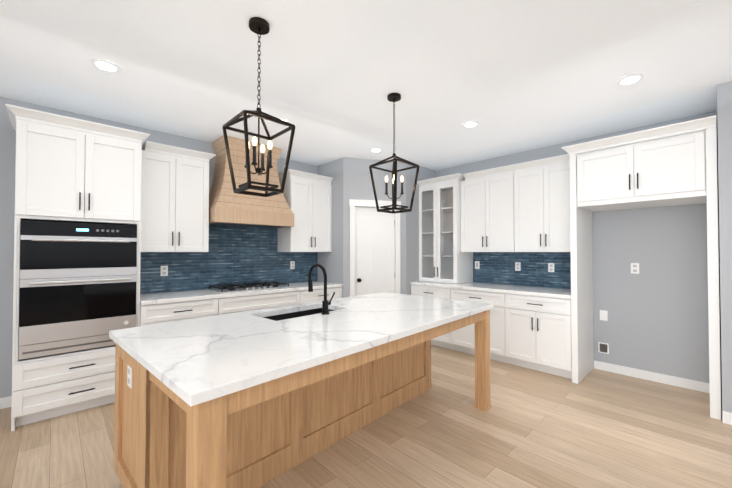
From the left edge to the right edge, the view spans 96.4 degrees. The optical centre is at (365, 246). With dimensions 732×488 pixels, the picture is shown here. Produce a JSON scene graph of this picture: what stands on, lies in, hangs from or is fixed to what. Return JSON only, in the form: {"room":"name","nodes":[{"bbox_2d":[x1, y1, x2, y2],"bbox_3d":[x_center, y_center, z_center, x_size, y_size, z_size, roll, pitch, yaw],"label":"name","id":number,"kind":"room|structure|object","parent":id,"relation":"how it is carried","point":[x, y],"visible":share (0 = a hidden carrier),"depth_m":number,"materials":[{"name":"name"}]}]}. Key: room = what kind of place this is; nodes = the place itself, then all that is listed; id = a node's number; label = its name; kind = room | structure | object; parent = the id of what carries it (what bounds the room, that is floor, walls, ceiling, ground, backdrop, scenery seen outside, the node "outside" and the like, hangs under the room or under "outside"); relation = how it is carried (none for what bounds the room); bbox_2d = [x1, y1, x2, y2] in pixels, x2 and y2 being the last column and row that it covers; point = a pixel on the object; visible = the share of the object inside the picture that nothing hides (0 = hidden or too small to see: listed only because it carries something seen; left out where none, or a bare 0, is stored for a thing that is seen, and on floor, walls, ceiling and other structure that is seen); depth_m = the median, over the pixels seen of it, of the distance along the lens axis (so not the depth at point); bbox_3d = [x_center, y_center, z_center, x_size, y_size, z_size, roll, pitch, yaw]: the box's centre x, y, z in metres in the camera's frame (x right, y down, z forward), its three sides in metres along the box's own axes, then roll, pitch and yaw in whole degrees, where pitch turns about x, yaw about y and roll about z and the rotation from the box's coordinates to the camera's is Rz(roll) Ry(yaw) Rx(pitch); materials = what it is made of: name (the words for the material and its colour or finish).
{"room":"kitchen","nodes":[
{"label":"kitchen","id":0,"kind":"room"},
{"bbox_2d":[0,97,317,397],"bbox_3d":[-2.434,0.059,3.760,7.970,2.760,0.150,1,-1,-44],"label":"wall","id":1,"kind":"structure","parent":0,"point":[7,168],"depth_m":2.94,"materials":[{"name":"grey paint"}]},
{"bbox_2d":[0,396,11,408],"bbox_3d":[-4.140,1.365,2.004,2.746,0.095,0.014,1,-1,-44],"label":"baseboard","id":2,"kind":"structure","parent":1,"relation":"attached to","point":[5,402],"depth_m":2.90,"materials":[{"name":"white wood"}]},
{"bbox_2d":[141,141,215,251],"bbox_3d":[-2.141,-0.505,3.656,0.739,1.125,0.413,1,-1,-44],"label":"upper cabinet","id":3,"kind":"object","parent":1,"relation":"attached to","point":[174,199],"visible":0.94,"depth_m":3.50,"materials":[{"name":"white wood"}]},
{"bbox_2d":[140,225,317,293],"bbox_3d":[-1.661,0.130,4.381,2.443,0.797,0.010,1,-1,-44],"label":"backsplash","id":4,"kind":"structure","parent":1,"relation":"attached to","point":[236,255],"depth_m":4.25,"materials":[{"name":"blue tile"}]},
{"bbox_2d":[161,266,167,275],"bbox_3d":[-2.310,0.274,3.748,0.072,0.116,0.008,1,-1,-44],"label":"electrical outlet","id":5,"kind":"object","parent":4,"relation":"attached to","point":[164,270],"visible":1,"depth_m":3.75,"materials":[{"name":"white plastic"}]},
{"bbox_2d":[290,261,294,268],"bbox_3d":[-1.099,0.272,4.899,0.072,0.116,0.008,1,-1,-44],"label":"electrical outlet","id":6,"kind":"object","parent":4,"relation":"attached to","point":[292,264],"visible":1,"depth_m":4.90,"materials":[{"name":"white plastic"}]},
{"bbox_2d":[209,135,293,228],"bbox_3d":[-1.499,-0.791,4.211,1.020,1.042,0.500,1,-1,-44],"label":"range hood","id":7,"kind":"object","parent":1,"relation":"attached to","point":[228,206],"visible":0.81,"depth_m":4.02,"materials":[{"name":"brown wood"}]},
{"bbox_2d":[277,169,332,251],"bbox_3d":[-0.910,-0.487,4.826,0.757,1.125,0.413,1,-1,-44],"label":"upper cabinet","id":8,"kind":"object","parent":1,"relation":"attached to","point":[308,197],"visible":1,"depth_m":4.68,"materials":[{"name":"white wood"}]},
{"bbox_2d":[317,158,342,297],"bbox_3d":[-0.514,0.079,5.034,0.110,2.760,0.650,1,-1,-44],"label":"wall","id":9,"kind":"structure","parent":0,"point":[331,263],"depth_m":4.90,"materials":[{"name":"grey paint"}]},
{"bbox_2d":[0,345,731,487],"bbox_3d":[0.349,1.444,0.810,7.970,0.100,8.230,1,-1,-44],"label":"floor","id":10,"kind":"structure","parent":0,"point":[593,428],"depth_m":2.37,"materials":[{"name":"brown wood"}]},
{"bbox_2d":[5,104,149,431],"bbox_3d":[-2.621,0.176,3.016,0.928,2.505,0.663,1,-1,-44],"label":"tall cabinet","id":11,"kind":"object","parent":10,"relation":"on","point":[71,170],"visible":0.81,"depth_m":2.75,"materials":[{"name":"white wood"}]},
{"bbox_2d":[19,220,136,359],"bbox_3d":[-2.593,0.341,2.984,0.748,1.083,0.650,1,-1,-44],"label":"wall oven","id":12,"kind":"object","parent":11,"relation":"in","point":[77,286],"visible":0.96,"depth_m":2.75,"materials":[{"name":"silver metal"}]},
{"bbox_2d":[140,297,227,325],"bbox_3d":[-2.056,0.997,3.566,0.770,0.880,0.628,1,-1,-44],"label":"base cabinet","id":13,"kind":"object","parent":10,"relation":"on","point":[162,307],"depth_m":3.32,"materials":[{"name":"white wood"}]},
{"bbox_2d":[140,281,339,304],"bbox_3d":[-1.444,0.545,4.146,2.446,0.040,0.640,1,-1,-44],"label":"countertop","id":14,"kind":"structure","parent":13,"relation":"on","point":[203,294],"depth_m":3.64,"materials":[{"name":"white stone"}]},
{"bbox_2d":[207,281,292,292],"bbox_3d":[-1.462,0.502,4.160,0.910,0.046,0.510,1,-1,-44],"label":"cooktop","id":15,"kind":"object","parent":14,"relation":"in","point":[246,287],"visible":1,"depth_m":4.04,"materials":[{"name":"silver metal"}]},
{"bbox_2d":[228,289,303,313],"bbox_3d":[-1.425,1.006,4.165,1.091,0.880,0.628,1,-1,-44],"label":"base cabinet","id":16,"kind":"object","parent":10,"relation":"on","point":[262,300],"depth_m":3.94,"materials":[{"name":"white wood"}]},
{"bbox_2d":[114,308,492,487],"bbox_3d":[-0.209,0.982,2.449,1.315,0.875,2.491,-1,-1,43],"label":"kitchen island","id":17,"kind":"object","parent":10,"relation":"on","point":[254,398],"depth_m":1.89,"materials":[{"name":"brown wood"}]},
{"bbox_2d":[109,292,492,407],"bbox_3d":[-0.186,0.525,2.442,1.284,0.040,2.548,-1,-1,43],"label":"island countertop","id":18,"kind":"structure","parent":17,"relation":"on","point":[197,359],"depth_m":1.79,"materials":[{"name":"white stone"}]},
{"bbox_2d":[269,308,332,319],"bbox_3d":[-0.507,0.646,2.593,0.384,0.222,0.714,-1,-1,43],"label":"sink","id":19,"kind":"object","parent":18,"relation":"in","point":[300,311],"depth_m":2.76,"materials":[{"name":"black metal"}]},
{"bbox_2d":[308,264,336,315],"bbox_3d":[-0.350,0.318,2.550,0.233,0.377,0.120,-1,-1,43],"label":"faucet","id":20,"kind":"object","parent":18,"relation":"on","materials":[{"name":"black metal"}]},
{"bbox_2d":[304,285,342,302],"bbox_3d":[-0.840,1.014,4.721,0.768,0.880,0.628,1,-1,-44],"label":"base cabinet","id":21,"kind":"object","parent":10,"relation":"on","point":[317,294],"depth_m":4.50,"materials":[{"name":"white wood"}]},
{"bbox_2d":[411,285,445,347],"bbox_3d":[1.194,1.019,5.006,0.668,0.880,0.759,1,-1,-44],"label":"base cabinet","id":22,"kind":"object","parent":10,"relation":"on","point":[417,290],"depth_m":4.79,"materials":[{"name":"white wood"}]},
{"bbox_2d":[446,289,497,360],"bbox_3d":[1.676,1.011,4.500,0.668,0.880,0.882,1,-1,-44],"label":"base cabinet","id":23,"kind":"object","parent":10,"relation":"on","point":[462,339],"depth_m":4.33,"materials":[{"name":"white wood"}]},
{"bbox_2d":[498,293,571,378],"bbox_3d":[2.161,1.003,3.990,0.668,0.880,0.769,1,-1,-44],"label":"base cabinet","id":24,"kind":"object","parent":10,"relation":"on","point":[530,327],"depth_m":3.74,"materials":[{"name":"white wood"}]},
{"bbox_2d":[410,281,570,300],"bbox_3d":[1.675,0.551,4.499,0.680,0.040,2.166,1,-1,-44],"label":"countertop","id":25,"kind":"structure","parent":24,"relation":"on","point":[527,291],"depth_m":4.15,"materials":[{"name":"white stone"}]},
{"bbox_2d":[417,173,472,283],"bbox_3d":[1.248,-0.253,5.089,0.503,1.584,0.741,1,-1,-44],"label":"cabinet","id":26,"kind":"object","parent":25,"relation":"on","point":[443,258],"visible":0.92,"depth_m":5.00,"materials":[{"name":"white wood"}]},
{"bbox_2d":[561,115,720,419],"bbox_3d":[2.751,0.180,3.331,0.738,2.505,1.134,1,-1,-44],"label":"surround","id":27,"kind":"object","parent":10,"relation":"on","point":[670,165],"visible":1,"depth_m":3.11,"materials":[{"name":"white wood"}]},
{"bbox_2d":[0,0,731,170],"bbox_3d":[0.349,-1.415,0.854,7.970,0.100,8.230,1,-1,-44],"label":"ceiling","id":28,"kind":"structure","parent":0,"point":[513,76],"depth_m":2.46,"materials":[{"name":"white paint"}]},
{"bbox_2d":[91,59,120,72],"bbox_3d":[-1.924,-1.336,2.424,0.176,0.008,0.176,1,-1,-44],"label":"recessed light","id":29,"kind":"object","parent":28,"relation":"in","point":[105,65],"visible":1,"depth_m":2.42,"materials":[{"name":"white"}]},
{"bbox_2d":[222,17,294,196],"bbox_3d":[-0.644,-0.835,1.970,0.315,1.023,0.315,1,-1,-44],"label":"pendant light","id":30,"kind":"object","parent":28,"relation":"hanging from","point":[259,26],"visible":1,"depth_m":1.96,"materials":[{"name":"black metal"}]},
{"bbox_2d":[370,148,381,151],"bbox_3d":[0.135,-1.306,4.423,0.176,0.008,0.176,1,-1,-44],"label":"recessed light","id":31,"kind":"object","parent":28,"relation":"in","point":[376,150],"visible":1,"depth_m":4.42,"materials":[{"name":"white"}]},
{"bbox_2d":[369,93,419,213],"bbox_3d":[0.249,-0.821,2.881,0.315,1.023,0.315,1,-1,-44],"label":"pendant light","id":32,"kind":"object","parent":28,"relation":"hanging from","point":[393,97],"visible":1,"depth_m":2.87,"materials":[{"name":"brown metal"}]},
{"bbox_2d":[462,121,478,127],"bbox_3d":[1.131,-1.319,3.535,0.176,0.008,0.176,1,-1,-44],"label":"recessed light","id":33,"kind":"object","parent":28,"relation":"in","point":[471,124],"visible":1,"depth_m":3.53,"materials":[{"name":"white"}]},
{"bbox_2d":[616,74,643,85],"bbox_3d":[2.113,-1.333,2.619,0.176,0.008,0.176,1,-1,-44],"label":"recessed light","id":34,"kind":"object","parent":28,"relation":"in","point":[630,79],"visible":1,"depth_m":2.61,"materials":[{"name":"white"}]},
{"bbox_2d":[343,158,405,297],"bbox_3d":[0.127,0.077,4.929,0.968,2.760,0.110,0,-1,-14],"label":"wall","id":35,"kind":"structure","parent":0,"point":[357,183],"depth_m":4.86,"materials":[{"name":"grey paint"}]},
{"bbox_2d":[349,199,400,296],"bbox_3d":[0.131,0.382,4.909,0.800,2.150,0.121,0,-1,-14],"label":"door frame","id":36,"kind":"structure","parent":35,"relation":"attached to","point":[353,203],"depth_m":4.83,"materials":[{"name":"white wood"}]},
{"bbox_2d":[355,207,394,295],"bbox_3d":[0.144,0.427,4.882,0.631,2.036,0.111,0,-1,-14],"label":"pantry door","id":37,"kind":"structure","parent":35,"relation":"in","point":[374,251],"depth_m":4.90,"materials":[{"name":"white wood"}]},
{"bbox_2d":[406,164,434,294],"bbox_3d":[0.855,0.083,5.300,0.780,2.760,0.110,1,-1,-44],"label":"wall","id":38,"kind":"structure","parent":0,"point":[412,244],"depth_m":5.11,"materials":[{"name":"grey paint"}]},
{"bbox_2d":[435,111,715,382],"bbox_3d":[3.235,0.055,3.472,0.150,2.760,8.080,1,-1,-44],"label":"wall","id":39,"kind":"structure","parent":0,"point":[656,307],"depth_m":3.53,"materials":[{"name":"grey paint"}]},
{"bbox_2d":[461,165,514,251],"bbox_3d":[1.765,-0.490,4.615,0.413,1.125,0.766,1,-1,-44],"label":"upper cabinet","id":40,"kind":"object","parent":39,"relation":"attached to","point":[487,210],"visible":0.96,"depth_m":4.46,"materials":[{"name":"white wood"}]},
{"bbox_2d":[473,252,570,288],"bbox_3d":[2.154,0.301,4.486,0.010,0.458,1.476,1,-1,-44],"label":"backsplash","id":41,"kind":"structure","parent":39,"relation":"attached to","point":[497,267],"depth_m":4.46,"materials":[{"name":"blue tile"}]},
{"bbox_2d":[475,261,479,268],"bbox_3d":[1.687,0.273,4.963,0.008,0.116,0.072,1,-1,-44],"label":"electrical outlet","id":42,"kind":"object","parent":41,"relation":"attached to","point":[477,264],"visible":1,"depth_m":4.96,"materials":[{"name":"white plastic"}]},
{"bbox_2d":[515,262,520,270],"bbox_3d":[2.100,0.271,4.529,0.008,0.116,0.072,1,-1,-44],"label":"electrical outlet","id":43,"kind":"object","parent":41,"relation":"attached to","point":[517,266],"visible":1,"depth_m":4.52,"materials":[{"name":"white plastic"}]},
{"bbox_2d":[548,263,553,271],"bbox_3d":[2.389,0.267,4.224,0.008,0.116,0.072,1,-1,-44],"label":"electrical outlet","id":44,"kind":"object","parent":41,"relation":"attached to","point":[550,267],"visible":1,"depth_m":4.22,"materials":[{"name":"white plastic"}]},
{"bbox_2d":[513,154,569,251],"bbox_3d":[2.274,-0.498,4.079,0.413,1.125,0.708,1,-1,-44],"label":"upper cabinet","id":45,"kind":"object","parent":39,"relation":"attached to","point":[541,205],"visible":0.88,"depth_m":3.97,"materials":[{"name":"white wood"}]},
{"bbox_2d":[598,342,608,353],"bbox_3d":[2.773,1.181,3.823,0.008,0.120,0.100,1,-1,-44],"label":"electrical outlet","id":46,"kind":"object","parent":39,"relation":"attached to","point":[603,347],"visible":1,"depth_m":3.82,"materials":[{"name":"white"}]},
{"bbox_2d":[600,310,607,320],"bbox_3d":[2.778,0.801,3.826,0.006,0.118,0.075,1,-1,-44],"label":"electrical outlet","id":47,"kind":"object","parent":39,"relation":"attached to","point":[604,315],"visible":1,"depth_m":3.82,"materials":[{"name":"white plastic"}]},
{"bbox_2d":[631,263,638,273],"bbox_3d":[2.977,0.237,3.624,0.008,0.116,0.072,1,-1,-44],"label":"electrical outlet","id":48,"kind":"object","parent":39,"relation":"attached to","point":[634,268],"visible":1,"depth_m":3.62,"materials":[{"name":"white plastic"}]},
{"bbox_2d":[594,360,709,392],"bbox_3d":[3.034,1.389,3.543,0.014,0.095,0.946,1,-1,-44],"label":"baseboard","id":49,"kind":"structure","parent":39,"relation":"attached to","point":[642,374],"depth_m":3.49,"materials":[{"name":"white wood"}]},
{"bbox_2d":[716,81,731,421],"bbox_3d":[3.212,0.046,2.864,0.720,2.760,0.170,1,-1,-44],"label":"wall","id":50,"kind":"structure","parent":0,"point":[724,132],"depth_m":2.66,"materials":[{"name":"grey paint"}]}
]}

